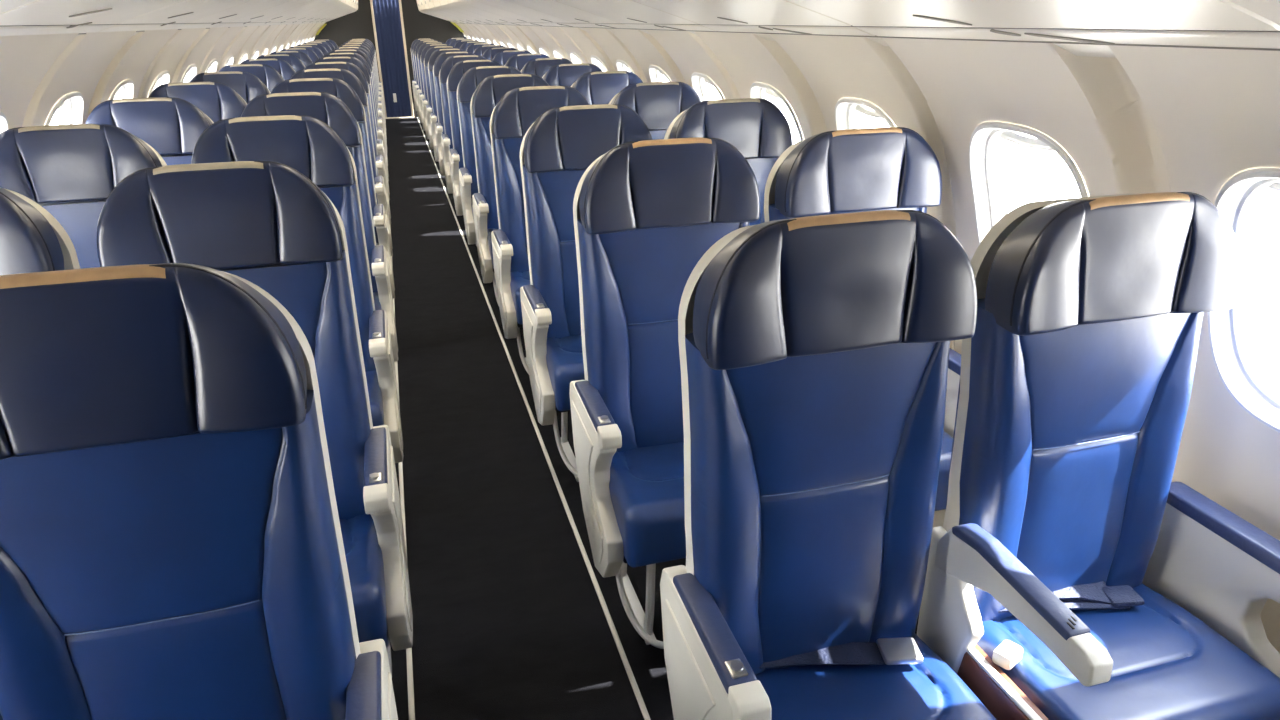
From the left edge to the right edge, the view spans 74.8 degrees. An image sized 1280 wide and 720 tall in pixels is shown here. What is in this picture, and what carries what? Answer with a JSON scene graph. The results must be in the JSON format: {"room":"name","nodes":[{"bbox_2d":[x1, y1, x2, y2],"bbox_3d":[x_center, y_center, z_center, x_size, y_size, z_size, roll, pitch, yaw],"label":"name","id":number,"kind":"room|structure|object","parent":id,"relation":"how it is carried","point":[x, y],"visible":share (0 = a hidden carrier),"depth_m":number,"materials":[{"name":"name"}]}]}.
{"room":"aircraft cabin","nodes":[
{"label":"aircraft cabin","id":0,"kind":"room"},
{"bbox_2d":[0,23,324,128],"bbox_3d":[-2.889,-1.705,6.224,0.428,1.510,17.290,-7,23,-14],"label":"wall","id":1,"kind":"structure","parent":0,"point":[36,71],"depth_m":2.95,"materials":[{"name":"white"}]},
{"bbox_2d":[45,92,83,124],"bbox_3d":[-1.961,-0.656,2.831,0.194,0.467,0.393,-7,23,-14],"label":"window","id":2,"kind":"structure","parent":1,"relation":"in","point":[70,106],"depth_m":2.89,"materials":[{"name":"white"}]},
{"bbox_2d":[0,0,183,36],"bbox_3d":[-1.322,-1.079,2.038,0.711,0.583,1.046,-7,23,-14],"label":"bin","id":3,"kind":"object","parent":1,"relation":"attached to","point":[39,17],"visible":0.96,"depth_m":2.04,"materials":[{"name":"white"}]},
{"bbox_2d":[109,79,133,99],"bbox_3d":[-2.145,-0.897,3.423,0.194,0.467,0.393,-7,23,-14],"label":"window","id":4,"kind":"structure","parent":1,"relation":"in","point":[125,89],"depth_m":3.47,"materials":[{"name":"white"}]},
{"bbox_2d":[148,71,169,96],"bbox_3d":[-2.328,-1.137,4.015,0.194,0.467,0.393,-7,23,-14],"label":"window","id":5,"kind":"structure","parent":1,"relation":"in","point":[163,77],"depth_m":4.04,"materials":[{"name":"white"}]},
{"bbox_2d":[99,0,250,34],"bbox_3d":[-1.612,-1.458,2.973,0.711,0.583,1.046,-7,23,-14],"label":"bin","id":6,"kind":"object","parent":1,"relation":"attached to","point":[173,16],"visible":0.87,"depth_m":2.96,"materials":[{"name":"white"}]},
{"bbox_2d":[181,64,196,81],"bbox_3d":[-2.512,-1.377,4.608,0.194,0.467,0.393,-7,23,-14],"label":"window","id":7,"kind":"structure","parent":1,"relation":"in","point":[191,70],"depth_m":4.65,"materials":[{"name":"white"}]},
{"bbox_2d":[175,0,289,29],"bbox_3d":[-1.902,-1.837,3.909,0.711,0.583,1.046,-7,23,-14],"label":"bin","id":8,"kind":"object","parent":1,"relation":"attached to","point":[223,17],"visible":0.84,"depth_m":3.91,"materials":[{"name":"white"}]},
{"bbox_2d":[219,0,315,27],"bbox_3d":[-2.192,-2.216,4.844,0.711,0.583,1.046,-7,23,-14],"label":"bin","id":9,"kind":"object","parent":1,"relation":"attached to","point":[247,20],"visible":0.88,"depth_m":4.86,"materials":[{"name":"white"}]},
{"bbox_2d":[245,0,331,26],"bbox_3d":[-2.482,-2.595,5.779,0.711,0.583,1.046,-7,23,-14],"label":"bin","id":10,"kind":"object","parent":1,"relation":"attached to","point":[269,20],"visible":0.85,"depth_m":5.80,"materials":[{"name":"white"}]},
{"bbox_2d":[268,0,340,25],"bbox_3d":[-2.772,-2.974,6.715,0.711,0.583,1.046,-7,23,-14],"label":"bin","id":11,"kind":"object","parent":1,"relation":"attached to","point":[333,2],"visible":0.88,"depth_m":6.75,"materials":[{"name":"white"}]},
{"bbox_2d":[281,0,345,24],"bbox_3d":[-3.063,-3.353,7.650,0.711,0.583,1.046,-7,23,-14],"label":"bin","id":12,"kind":"object","parent":1,"relation":"attached to","point":[341,2],"visible":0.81,"depth_m":7.68,"materials":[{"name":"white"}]},
{"bbox_2d":[293,0,348,24],"bbox_3d":[-3.353,-3.732,8.585,0.711,0.583,1.046,-7,23,-14],"label":"bin","id":13,"kind":"object","parent":1,"relation":"attached to","point":[346,4],"visible":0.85,"depth_m":8.62,"materials":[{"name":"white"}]},
{"bbox_2d":[302,0,351,23],"bbox_3d":[-3.643,-4.111,9.520,0.711,0.583,1.046,-7,23,-14],"label":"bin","id":14,"kind":"object","parent":1,"relation":"attached to","point":[350,1],"visible":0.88,"depth_m":9.56,"materials":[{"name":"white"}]},
{"bbox_2d":[314,0,465,117],"bbox_3d":[-4.009,-5.040,13.583,2.680,2.150,0.050,-7,23,-14],"label":"wall","id":15,"kind":"structure","parent":0,"point":[417,24],"depth_m":13.43,"materials":[{"name":"black"}]},
{"bbox_2d":[370,0,386,117],"bbox_3d":[-4.241,-4.975,13.526,0.036,2.080,0.090,-7,23,-14],"label":"trim","id":16,"kind":"structure","parent":15,"relation":"attached to","point":[371,2],"depth_m":13.46,"materials":[{"name":"beige"}]},
{"bbox_2d":[390,224,414,719],"bbox_3d":[-1.972,-1.049,6.598,0.014,0.007,16.300,-7,23,-14],"label":"trim","id":17,"kind":"structure","parent":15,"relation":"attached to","point":[411,706],"depth_m":2.16,"materials":[{"name":"grey"}]},
{"bbox_2d":[399,0,413,116],"bbox_3d":[-3.818,-5.027,13.636,0.036,2.080,0.090,-7,23,-14],"label":"trim","id":18,"kind":"structure","parent":15,"relation":"attached to","point":[400,4],"depth_m":13.63,"materials":[{"name":"beige"}]},
{"bbox_2d":[417,117,650,719],"bbox_3d":[-1.469,-1.111,6.729,0.014,0.007,16.300,-7,23,-14],"label":"trim","id":19,"kind":"structure","parent":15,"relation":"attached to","point":[634,685],"depth_m":2.71,"materials":[{"name":"grey"}]},
{"bbox_2d":[386,117,918,719],"bbox_3d":[-1.803,-1.166,6.939,2.640,0.040,17.000,-7,23,-14],"label":"floor","id":20,"kind":"structure","parent":0,"point":[510,622],"depth_m":2.68,"materials":[{"name":"black carpet"}]},
{"bbox_2d":[0,187,79,719],"bbox_3d":[-1.286,0.318,1.578,0.501,1.267,0.472,-7,23,-14],"label":"seat","id":21,"kind":"object","parent":20,"relation":"on","point":[32,240],"visible":0.08,"depth_m":1.50,"materials":[{"name":"blue leather"}]},
{"bbox_2d":[0,124,166,268],"bbox_3d":[-1.523,0.008,2.344,0.501,1.267,0.472,-7,23,-14],"label":"seat","id":22,"kind":"object","parent":20,"relation":"on","point":[71,171],"visible":0.2,"depth_m":2.23,"materials":[{"name":"blue leather"}]},
{"bbox_2d":[85,97,213,165],"bbox_3d":[-1.761,-0.303,3.110,0.501,1.267,0.472,-7,23,-14],"label":"seat","id":23,"kind":"object","parent":20,"relation":"on","point":[171,126],"visible":0.11,"depth_m":2.99,"materials":[{"name":"blue leather"}]},
{"bbox_2d":[148,82,246,122],"bbox_3d":[-1.999,-0.613,3.876,0.501,1.267,0.472,-7,23,-14],"label":"seat","id":24,"kind":"object","parent":20,"relation":"on","point":[218,101],"visible":0.13,"depth_m":3.76,"materials":[{"name":"blue leather"}]},
{"bbox_2d":[0,263,397,719],"bbox_3d":[-0.573,0.544,1.000,0.528,1.267,0.557,-7,23,-14],"label":"seat","id":25,"kind":"object","parent":20,"relation":"on","point":[172,546],"visible":1,"depth_m":1.01,"materials":[{"name":"blue leather"}]},
{"bbox_2d":[190,71,270,103],"bbox_3d":[-2.236,-0.923,4.642,0.501,1.267,0.472,-7,23,-14],"label":"seat","id":26,"kind":"object","parent":20,"relation":"on","point":[247,85],"visible":0.09,"depth_m":4.52,"materials":[{"name":"blue leather"}]},
{"bbox_2d":[218,64,283,91],"bbox_3d":[-2.474,-1.234,5.408,0.501,1.267,0.472,-7,23,-14],"label":"seat","id":27,"kind":"object","parent":20,"relation":"on","point":[267,74],"visible":0.07,"depth_m":5.29,"materials":[{"name":"blue leather"}]},
{"bbox_2d":[97,161,412,676],"bbox_3d":[-0.769,0.272,1.671,0.528,1.267,0.557,-7,23,-14],"label":"seat","id":28,"kind":"object","parent":20,"relation":"on","point":[266,224],"visible":0.38,"depth_m":1.63,"materials":[{"name":"blue leather"}]},
{"bbox_2d":[339,514,387,647],"bbox_3d":[-0.753,0.469,1.758,0.418,0.152,0.390,-7,23,-14],"label":"seat cushion","id":29,"kind":"object","parent":28,"relation":"on","point":[366,551],"depth_m":1.69,"materials":[{"name":"blue leather"}]},
{"bbox_2d":[240,59,295,79],"bbox_3d":[-2.711,-1.544,6.174,0.501,1.267,0.472,-7,23,-14],"label":"seat","id":30,"kind":"object","parent":20,"relation":"on","point":[284,68],"visible":0.09,"depth_m":6.06,"materials":[{"name":"blue leather"}]},
{"bbox_2d":[256,54,304,71],"bbox_3d":[-2.949,-1.855,6.940,0.501,1.267,0.472,-7,23,-14],"label":"seat","id":31,"kind":"object","parent":20,"relation":"on","point":[295,62],"visible":0.11,"depth_m":6.82,"materials":[{"name":"blue leather"}]},
{"bbox_2d":[269,51,312,66],"bbox_3d":[-3.187,-2.165,7.706,0.501,1.267,0.472,-7,23,-14],"label":"seat","id":32,"kind":"object","parent":20,"relation":"on","point":[302,56],"visible":0.12,"depth_m":7.59,"materials":[{"name":"blue leather"}]},
{"bbox_2d":[191,115,402,462],"bbox_3d":[-1.007,-0.039,2.438,0.528,1.267,0.557,-7,23,-14],"label":"seat","id":33,"kind":"object","parent":20,"relation":"on","point":[307,145],"visible":0.24,"depth_m":2.39,"materials":[{"name":"blue leather"}]},
{"bbox_2d":[365,371,383,426],"bbox_3d":[-0.991,0.158,2.524,0.418,0.152,0.390,-7,23,-14],"label":"seat cushion","id":34,"kind":"object","parent":33,"relation":"on","point":[375,385],"depth_m":2.48,"materials":[{"name":"blue leather"}]},
{"bbox_2d":[281,48,318,62],"bbox_3d":[-3.424,-2.476,8.472,0.501,1.267,0.472,-7,23,-14],"label":"seat","id":35,"kind":"object","parent":20,"relation":"on","point":[309,52],"visible":0.05,"depth_m":8.36,"materials":[{"name":"blue leather"}]},
{"bbox_2d":[241,92,397,361],"bbox_3d":[-1.244,-0.349,3.204,0.528,1.267,0.557,-7,23,-14],"label":"seat","id":36,"kind":"object","parent":20,"relation":"on","point":[328,108],"visible":0.2,"depth_m":3.16,"materials":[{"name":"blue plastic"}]},
{"bbox_2d":[373,292,381,309],"bbox_3d":[-1.228,-0.152,3.290,0.418,0.152,0.390,-7,23,-14],"label":"seat cushion","id":37,"kind":"object","parent":36,"relation":"on","point":[377,297],"depth_m":3.30,"materials":[{"name":"blue leather"}]},
{"bbox_2d":[270,78,394,298],"bbox_3d":[-1.482,-0.660,3.970,0.528,1.267,0.557,-7,23,-14],"label":"seat","id":38,"kind":"object","parent":20,"relation":"on","point":[339,88],"visible":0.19,"depth_m":3.93,"materials":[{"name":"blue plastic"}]},
{"bbox_2d":[290,69,392,255],"bbox_3d":[-1.719,-0.970,4.736,0.528,1.267,0.557,-7,23,-14],"label":"seat","id":39,"kind":"object","parent":20,"relation":"on","point":[345,75],"visible":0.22,"depth_m":4.70,"materials":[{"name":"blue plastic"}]},
{"bbox_2d":[304,62,390,223],"bbox_3d":[-1.957,-1.280,5.502,0.528,1.267,0.557,-7,23,-14],"label":"seat","id":40,"kind":"object","parent":20,"relation":"on","point":[351,67],"visible":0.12,"depth_m":5.46,"materials":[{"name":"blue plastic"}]},
{"bbox_2d":[314,57,389,199],"bbox_3d":[-2.195,-1.591,6.268,0.528,1.267,0.557,-7,23,-14],"label":"seat","id":41,"kind":"object","parent":20,"relation":"on","point":[357,62],"visible":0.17,"depth_m":6.23,"materials":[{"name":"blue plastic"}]},
{"bbox_2d":[322,53,388,180],"bbox_3d":[-2.432,-1.901,7.034,0.528,1.267,0.557,-7,23,-14],"label":"seat","id":42,"kind":"object","parent":20,"relation":"on","point":[362,59],"visible":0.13,"depth_m":7.00,"materials":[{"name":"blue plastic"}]},
{"bbox_2d":[328,50,387,164],"bbox_3d":[-2.670,-2.212,7.800,0.528,1.267,0.557,-7,23,-14],"label":"seat","id":43,"kind":"object","parent":20,"relation":"on","point":[380,121],"visible":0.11,"depth_m":7.76,"materials":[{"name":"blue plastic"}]},
{"bbox_2d":[334,47,386,148],"bbox_3d":[-2.907,-2.522,8.566,0.528,1.267,0.557,-7,23,-14],"label":"seat","id":44,"kind":"object","parent":20,"relation":"on","point":[380,113],"visible":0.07,"depth_m":8.53,"materials":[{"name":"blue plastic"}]},
{"bbox_2d":[337,45,386,141],"bbox_3d":[-3.145,-2.833,9.332,0.528,1.267,0.557,-7,23,-14],"label":"seat","id":45,"kind":"object","parent":20,"relation":"on","point":[361,46],"visible":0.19,"depth_m":9.29,"materials":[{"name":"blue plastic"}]},
{"bbox_2d":[340,43,385,127],"bbox_3d":[-3.382,-3.143,10.098,0.528,1.267,0.557,-7,23,-14],"label":"seat","id":46,"kind":"object","parent":20,"relation":"on","point":[364,44],"visible":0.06,"depth_m":10.06,"materials":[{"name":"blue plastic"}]},
{"bbox_2d":[372,0,411,116],"bbox_3d":[-4.048,-5.016,13.646,0.420,2.040,0.059,-7,23,-14],"label":"curtain","id":47,"kind":"object","parent":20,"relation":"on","point":[387,17],"visible":1,"depth_m":13.69,"materials":[{"name":"blue fabric"}]},
{"bbox_2d":[411,39,433,110],"bbox_3d":[-3.193,-4.222,12.745,0.528,1.249,0.557,-7,23,-14],"label":"seat","id":48,"kind":"object","parent":20,"relation":"on","point":[416,40],"visible":0.18,"depth_m":12.69,"materials":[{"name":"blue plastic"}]},
{"bbox_2d":[413,40,436,116],"bbox_3d":[-2.955,-3.912,11.979,0.528,1.249,0.557,-7,23,-14],"label":"seat","id":49,"kind":"object","parent":20,"relation":"on","point":[416,86],"visible":0.15,"depth_m":11.92,"materials":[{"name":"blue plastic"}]},
{"bbox_2d":[415,41,441,122],"bbox_3d":[-2.718,-3.601,11.213,0.528,1.249,0.557,-7,23,-14],"label":"seat","id":50,"kind":"object","parent":20,"relation":"on","point":[418,90],"visible":0.13,"depth_m":11.14,"materials":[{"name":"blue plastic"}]},
{"bbox_2d":[417,42,444,130],"bbox_3d":[-2.480,-3.291,10.447,0.528,1.249,0.557,-7,23,-14],"label":"seat","id":51,"kind":"object","parent":20,"relation":"on","point":[421,95],"visible":0.12,"depth_m":10.39,"materials":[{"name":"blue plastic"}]},
{"bbox_2d":[420,44,450,138],"bbox_3d":[-2.243,-2.980,9.681,0.528,1.249,0.557,-7,23,-14],"label":"seat","id":52,"kind":"object","parent":20,"relation":"on","point":[425,100],"visible":0.19,"depth_m":9.62,"materials":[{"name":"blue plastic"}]},
{"bbox_2d":[424,46,457,149],"bbox_3d":[-2.005,-2.670,8.915,0.528,1.249,0.557,-7,23,-14],"label":"seat","id":53,"kind":"object","parent":20,"relation":"on","point":[431,50],"visible":0.15,"depth_m":8.85,"materials":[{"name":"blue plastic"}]},
{"bbox_2d":[428,49,465,160],"bbox_3d":[-1.767,-2.360,8.149,0.528,1.249,0.557,-7,23,-14],"label":"seat","id":54,"kind":"object","parent":20,"relation":"on","point":[433,116],"visible":0.16,"depth_m":8.08,"materials":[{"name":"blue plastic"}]},
{"bbox_2d":[433,52,474,175],"bbox_3d":[-1.530,-2.049,7.383,0.528,1.249,0.557,-7,23,-14],"label":"seat","id":55,"kind":"object","parent":20,"relation":"on","point":[439,126],"visible":0.17,"depth_m":7.32,"materials":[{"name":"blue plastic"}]},
{"bbox_2d":[439,55,486,193],"bbox_3d":[-1.292,-1.739,6.617,0.528,1.249,0.557,-7,23,-14],"label":"seat","id":56,"kind":"object","parent":20,"relation":"on","point":[446,139],"visible":0.25,"depth_m":6.55,"materials":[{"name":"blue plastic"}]},
{"bbox_2d":[447,60,501,245],"bbox_3d":[-1.055,-1.428,5.851,0.528,1.249,0.557,-7,23,-14],"label":"seat","id":57,"kind":"object","parent":20,"relation":"on","point":[457,71],"visible":0.23,"depth_m":5.79,"materials":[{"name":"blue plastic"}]},
{"bbox_2d":[474,45,503,55],"bbox_3d":[-1.519,-2.746,9.082,0.501,1.249,0.472,-7,23,-14],"label":"seat","id":58,"kind":"object","parent":20,"relation":"on","point":[480,50],"visible":0.06,"depth_m":8.91,"materials":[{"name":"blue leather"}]},
{"bbox_2d":[457,66,521,249],"bbox_3d":[-0.817,-1.118,5.085,0.528,1.249,0.557,-7,23,-14],"label":"seat","id":59,"kind":"object","parent":20,"relation":"on","point":[472,77],"visible":0.2,"depth_m":5.03,"materials":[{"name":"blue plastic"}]},
{"bbox_2d":[482,47,516,59],"bbox_3d":[-1.282,-2.436,8.316,0.501,1.249,0.472,-7,23,-14],"label":"seat","id":60,"kind":"object","parent":20,"relation":"on","point":[489,54],"visible":0.06,"depth_m":8.14,"materials":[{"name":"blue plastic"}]},
{"bbox_2d":[470,74,548,305],"bbox_3d":[-0.579,-0.807,4.319,0.528,1.249,0.557,-7,23,-14],"label":"seat","id":61,"kind":"object","parent":20,"relation":"on","point":[491,89],"visible":0.25,"depth_m":4.26,"materials":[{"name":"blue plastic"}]},
{"bbox_2d":[487,228,495,268],"bbox_3d":[-0.590,-0.615,4.395,0.418,0.152,0.390,-7,23,-14],"label":"seat cushion","id":62,"kind":"object","parent":61,"relation":"on","point":[490,265],"depth_m":4.25,"materials":[{"name":"blue leather"}]},
{"bbox_2d":[493,50,531,65],"bbox_3d":[-1.044,-2.126,7.550,0.501,1.249,0.472,-7,23,-14],"label":"seat","id":63,"kind":"object","parent":20,"relation":"on","point":[502,57],"visible":0.1,"depth_m":7.38,"materials":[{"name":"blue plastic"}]},
{"bbox_2d":[505,54,549,70],"bbox_3d":[-0.807,-1.815,6.784,0.501,1.249,0.472,-7,23,-14],"label":"seat","id":64,"kind":"object","parent":20,"relation":"on","point":[517,61],"visible":0.11,"depth_m":6.62,"materials":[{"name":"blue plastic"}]},
{"bbox_2d":[490,86,588,373],"bbox_3d":[-0.342,-0.497,3.553,0.528,1.249,0.557,-7,23,-14],"label":"seat","id":65,"kind":"object","parent":20,"relation":"on","point":[517,109],"visible":0.36,"depth_m":3.50,"materials":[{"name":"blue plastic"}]},
{"bbox_2d":[510,271,529,323],"bbox_3d":[-0.353,-0.305,3.629,0.418,0.152,0.390,-7,23,-14],"label":"seat cushion","id":66,"kind":"object","parent":65,"relation":"on","point":[518,279],"depth_m":3.48,"materials":[{"name":"blue leather"}]},
{"bbox_2d":[520,58,572,77],"bbox_3d":[-0.569,-1.505,6.018,0.501,1.249,0.472,-7,23,-14],"label":"seat","id":67,"kind":"object","parent":20,"relation":"on","point":[540,66],"visible":0.12,"depth_m":5.85,"materials":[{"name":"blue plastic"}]},
{"bbox_2d":[542,63,601,86],"bbox_3d":[-0.332,-1.194,5.252,0.501,1.249,0.472,-7,23,-14],"label":"seat","id":68,"kind":"object","parent":20,"relation":"on","point":[560,74],"visible":0.12,"depth_m":5.09,"materials":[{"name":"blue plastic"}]},
{"bbox_2d":[520,104,651,481],"bbox_3d":[-0.104,-0.187,2.787,0.528,1.249,0.557,-7,23,-14],"label":"seat","id":69,"kind":"object","parent":20,"relation":"on","point":[557,149],"visible":0.49,"depth_m":2.74,"materials":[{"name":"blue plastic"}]},
{"bbox_2d":[546,335,584,410],"bbox_3d":[-0.115,0.005,2.863,0.418,0.152,0.390,-7,23,-14],"label":"seat cushion","id":70,"kind":"object","parent":69,"relation":"on","point":[564,354],"depth_m":2.70,"materials":[{"name":"blue leather"}]},
{"bbox_2d":[571,71,642,104],"bbox_3d":[-0.094,-0.884,4.486,0.501,1.249,0.472,-7,23,-14],"label":"seat","id":71,"kind":"object","parent":20,"relation":"on","point":[598,88],"visible":0.16,"depth_m":4.33,"materials":[{"name":"blue leather"}]},
{"bbox_2d":[609,82,701,139],"bbox_3d":[0.144,-0.573,3.720,0.501,1.249,0.472,-7,23,-14],"label":"seat","id":72,"kind":"object","parent":20,"relation":"on","point":[658,104],"visible":0.12,"depth_m":3.58,"materials":[{"name":"blue leather"}]},
{"bbox_2d":[569,138,759,648],"bbox_3d":[0.133,0.124,2.021,0.528,1.249,0.557,-7,23,-14],"label":"seat","id":73,"kind":"object","parent":20,"relation":"on","point":[645,213],"visible":0.54,"depth_m":1.99,"materials":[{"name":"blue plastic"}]},
{"bbox_2d":[609,442,685,566],"bbox_3d":[0.122,0.316,2.097,0.418,0.152,0.390,-7,23,-14],"label":"seat cushion","id":74,"kind":"object","parent":73,"relation":"on","point":[647,512],"depth_m":1.93,"materials":[{"name":"blue leather"}]},
{"bbox_2d":[664,98,791,224],"bbox_3d":[0.381,-0.263,2.954,0.501,1.249,0.472,-7,23,-14],"label":"seat","id":75,"kind":"object","parent":20,"relation":"on","point":[756,127],"visible":0.19,"depth_m":2.83,"materials":[{"name":"blue leather"}]},
{"bbox_2d":[764,127,960,510],"bbox_3d":[0.619,0.047,2.188,0.501,1.249,0.472,-7,23,-14],"label":"seat","id":76,"kind":"object","parent":20,"relation":"on","point":[882,168],"visible":0.24,"depth_m":2.06,"materials":[{"name":"blue leather"}]},
{"bbox_2d":[935,431,952,510],"bbox_3d":[0.599,0.257,2.221,0.418,0.152,0.390,-7,23,-14],"label":"seat cushion","id":77,"kind":"object","parent":76,"relation":"on","point":[941,496],"depth_m":2.08,"materials":[{"name":"blue leather"}]},
{"bbox_2d":[660,210,1112,719],"bbox_3d":[0.352,0.423,1.283,0.528,1.249,0.557,-7,23,-14],"label":"seat","id":78,"kind":"object","parent":20,"relation":"on","point":[814,350],"visible":1,"depth_m":1.30,"materials":[{"name":"blue leather"}]},
{"bbox_2d":[755,634,996,719],"bbox_3d":[0.341,0.615,1.360,0.418,0.152,0.390,-7,23,-14],"label":"seat cushion","id":79,"kind":"object","parent":78,"relation":"on","point":[852,679],"depth_m":1.37,"materials":[{"name":"blue leather"}]},
{"bbox_2d":[943,192,1279,719],"bbox_3d":[0.834,0.350,1.451,0.516,1.241,0.472,-7,23,-14],"label":"seat","id":80,"kind":"object","parent":20,"relation":"on","point":[1078,364],"visible":0.91,"depth_m":1.41,"materials":[{"name":"blue leather"}]},
{"bbox_2d":[977,583,1279,719],"bbox_3d":[0.821,0.556,1.485,0.418,0.152,0.390,-7,23,-14],"label":"seat cushion","id":81,"kind":"object","parent":80,"relation":"on","point":[1168,664],"depth_m":1.39,"materials":[{"name":"blue leather"}]},
{"bbox_2d":[455,23,1279,652],"bbox_3d":[-0.648,-1.940,6.768,0.428,1.510,16.631,-7,23,-14],"label":"wall","id":82,"kind":"structure","parent":0,"point":[1143,119],"depth_m":1.64,"materials":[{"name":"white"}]},
{"bbox_2d":[423,0,473,23],"bbox_3d":[-2.400,-4.587,10.712,0.711,0.583,1.046,-7,23,-14],"label":"bin","id":83,"kind":"object","parent":82,"relation":"attached to","point":[426,4],"visible":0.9,"depth_m":10.69,"materials":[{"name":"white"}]},
{"bbox_2d":[428,0,481,23],"bbox_3d":[-2.110,-4.208,9.777,0.711,0.583,1.046,-7,23,-14],"label":"bin","id":84,"kind":"object","parent":82,"relation":"attached to","point":[430,2],"visible":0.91,"depth_m":9.76,"materials":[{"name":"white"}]},
{"bbox_2d":[433,0,495,24],"bbox_3d":[-1.819,-3.829,8.841,0.711,0.583,1.046,-7,23,-14],"label":"bin","id":85,"kind":"object","parent":82,"relation":"attached to","point":[437,4],"visible":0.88,"depth_m":8.83,"materials":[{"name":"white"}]},
{"bbox_2d":[439,0,508,24],"bbox_3d":[-1.529,-3.450,7.906,0.711,0.583,1.046,-7,23,-14],"label":"bin","id":86,"kind":"object","parent":82,"relation":"attached to","point":[444,3],"visible":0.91,"depth_m":7.90,"materials":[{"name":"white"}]},
{"bbox_2d":[447,0,527,26],"bbox_3d":[-1.239,-3.071,6.971,0.711,0.583,1.046,-7,23,-14],"label":"bin","id":87,"kind":"object","parent":82,"relation":"attached to","point":[455,3],"visible":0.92,"depth_m":6.97,"materials":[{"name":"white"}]},
{"bbox_2d":[458,0,551,27],"bbox_3d":[-0.949,-2.692,6.036,0.711,0.583,1.046,-7,23,-14],"label":"bin","id":88,"kind":"object","parent":82,"relation":"attached to","point":[472,3],"visible":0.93,"depth_m":6.04,"materials":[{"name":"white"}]},
{"bbox_2d":[476,0,585,30],"bbox_3d":[-0.659,-2.313,5.101,0.711,0.583,1.046,-7,23,-14],"label":"bin","id":89,"kind":"object","parent":82,"relation":"attached to","point":[553,21],"visible":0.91,"depth_m":5.11,"materials":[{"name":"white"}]},
{"bbox_2d":[506,0,634,29],"bbox_3d":[-0.369,-1.934,4.165,0.711,0.583,1.046,-7,23,-14],"label":"bin","id":90,"kind":"object","parent":82,"relation":"attached to","point":[586,19],"visible":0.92,"depth_m":4.18,"materials":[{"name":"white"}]},
{"bbox_2d":[554,0,716,35],"bbox_3d":[-0.079,-1.555,3.230,0.711,0.583,1.046,-7,23,-14],"label":"bin","id":91,"kind":"object","parent":82,"relation":"attached to","point":[630,13],"visible":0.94,"depth_m":3.24,"materials":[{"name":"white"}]},
{"bbox_2d":[648,65,670,81],"bbox_3d":[0.161,-1.270,4.301,0.194,0.467,0.393,-7,23,-14],"label":"window","id":92,"kind":"structure","parent":82,"relation":"in","point":[657,74],"depth_m":4.31,"materials":[{"name":"white"}]},
{"bbox_2d":[691,72,723,100],"bbox_3d":[0.345,-1.030,3.709,0.194,0.467,0.393,-7,23,-14],"label":"window","id":93,"kind":"structure","parent":82,"relation":"in","point":[702,84],"depth_m":3.72,"materials":[{"name":"white"}]},
{"bbox_2d":[704,79,720,99],"bbox_3d":[0.367,-1.046,3.709,0.125,0.402,0.325,-7,23,-14],"label":"shade","id":94,"kind":"object","parent":93,"relation":"attached to","point":[710,93],"depth_m":3.72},
{"bbox_2d":[632,0,887,45],"bbox_3d":[0.211,-1.176,2.295,0.711,0.583,1.046,-7,23,-14],"label":"bin","id":95,"kind":"object","parent":82,"relation":"attached to","point":[763,18],"visible":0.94,"depth_m":2.28,"materials":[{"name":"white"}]},
{"bbox_2d":[750,82,803,144],"bbox_3d":[0.529,-0.790,3.117,0.194,0.467,0.393,-7,23,-14],"label":"window","id":96,"kind":"structure","parent":82,"relation":"in","point":[757,90],"depth_m":3.06,"materials":[{"name":"white"}]},
{"bbox_2d":[765,89,799,144],"bbox_3d":[0.550,-0.806,3.117,0.125,0.402,0.325,-7,23,-14],"label":"shade","id":97,"kind":"object","parent":96,"relation":"attached to","point":[770,95],"depth_m":3.06,"materials":[{"name":"plastic"}]},
{"bbox_2d":[835,97,894,129],"bbox_3d":[0.712,-0.550,2.524,0.194,0.467,0.393,-7,23,-14],"label":"window","id":98,"kind":"structure","parent":82,"relation":"in","point":[850,113],"depth_m":2.51,"materials":[{"name":"white"}]},
{"bbox_2d":[855,108,881,117],"bbox_3d":[0.687,-0.726,2.445,0.018,0.034,0.228,-7,23,-14],"label":"shade","id":99,"kind":"object","parent":98,"relation":"attached to","point":[859,112],"depth_m":2.49,"materials":[{"name":"white"}]},
{"bbox_2d":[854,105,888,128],"bbox_3d":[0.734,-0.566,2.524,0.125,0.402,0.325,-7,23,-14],"label":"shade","id":100,"kind":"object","parent":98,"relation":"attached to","point":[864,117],"depth_m":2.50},
{"bbox_2d":[969,121,1087,243],"bbox_3d":[0.896,-0.310,1.932,0.194,0.467,0.393,-7,23,-14],"label":"window","id":101,"kind":"structure","parent":82,"relation":"in","point":[988,140],"depth_m":2.01,"materials":[{"name":"white"}]},
{"bbox_2d":[998,131,1053,150],"bbox_3d":[0.871,-0.486,1.853,0.018,0.034,0.228,-7,23,-14],"label":"shade","id":102,"kind":"object","parent":101,"relation":"attached to","point":[1004,136],"depth_m":1.89,"materials":[{"name":"white"}]},
{"bbox_2d":[786,0,1279,57],"bbox_3d":[0.501,-0.797,1.359,0.711,0.583,1.046,-7,23,-14],"label":"bin","id":103,"kind":"object","parent":82,"relation":"attached to","point":[1079,27],"visible":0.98,"depth_m":1.31,"materials":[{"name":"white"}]},
{"bbox_2d":[1208,168,1279,432],"bbox_3d":[1.080,-0.070,1.340,0.194,0.467,0.393,-7,23,-14],"label":"window","id":104,"kind":"structure","parent":82,"relation":"in","point":[1242,365],"depth_m":1.50,"materials":[{"name":"white"}]},
{"bbox_2d":[1229,0,1279,24],"bbox_3d":[0.791,-0.418,0.424,0.711,0.583,1.046,-7,23,-14],"label":"bin","id":105,"kind":"object","parent":82,"relation":"attached to","point":[1268,9],"visible":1,"depth_m":0.97,"materials":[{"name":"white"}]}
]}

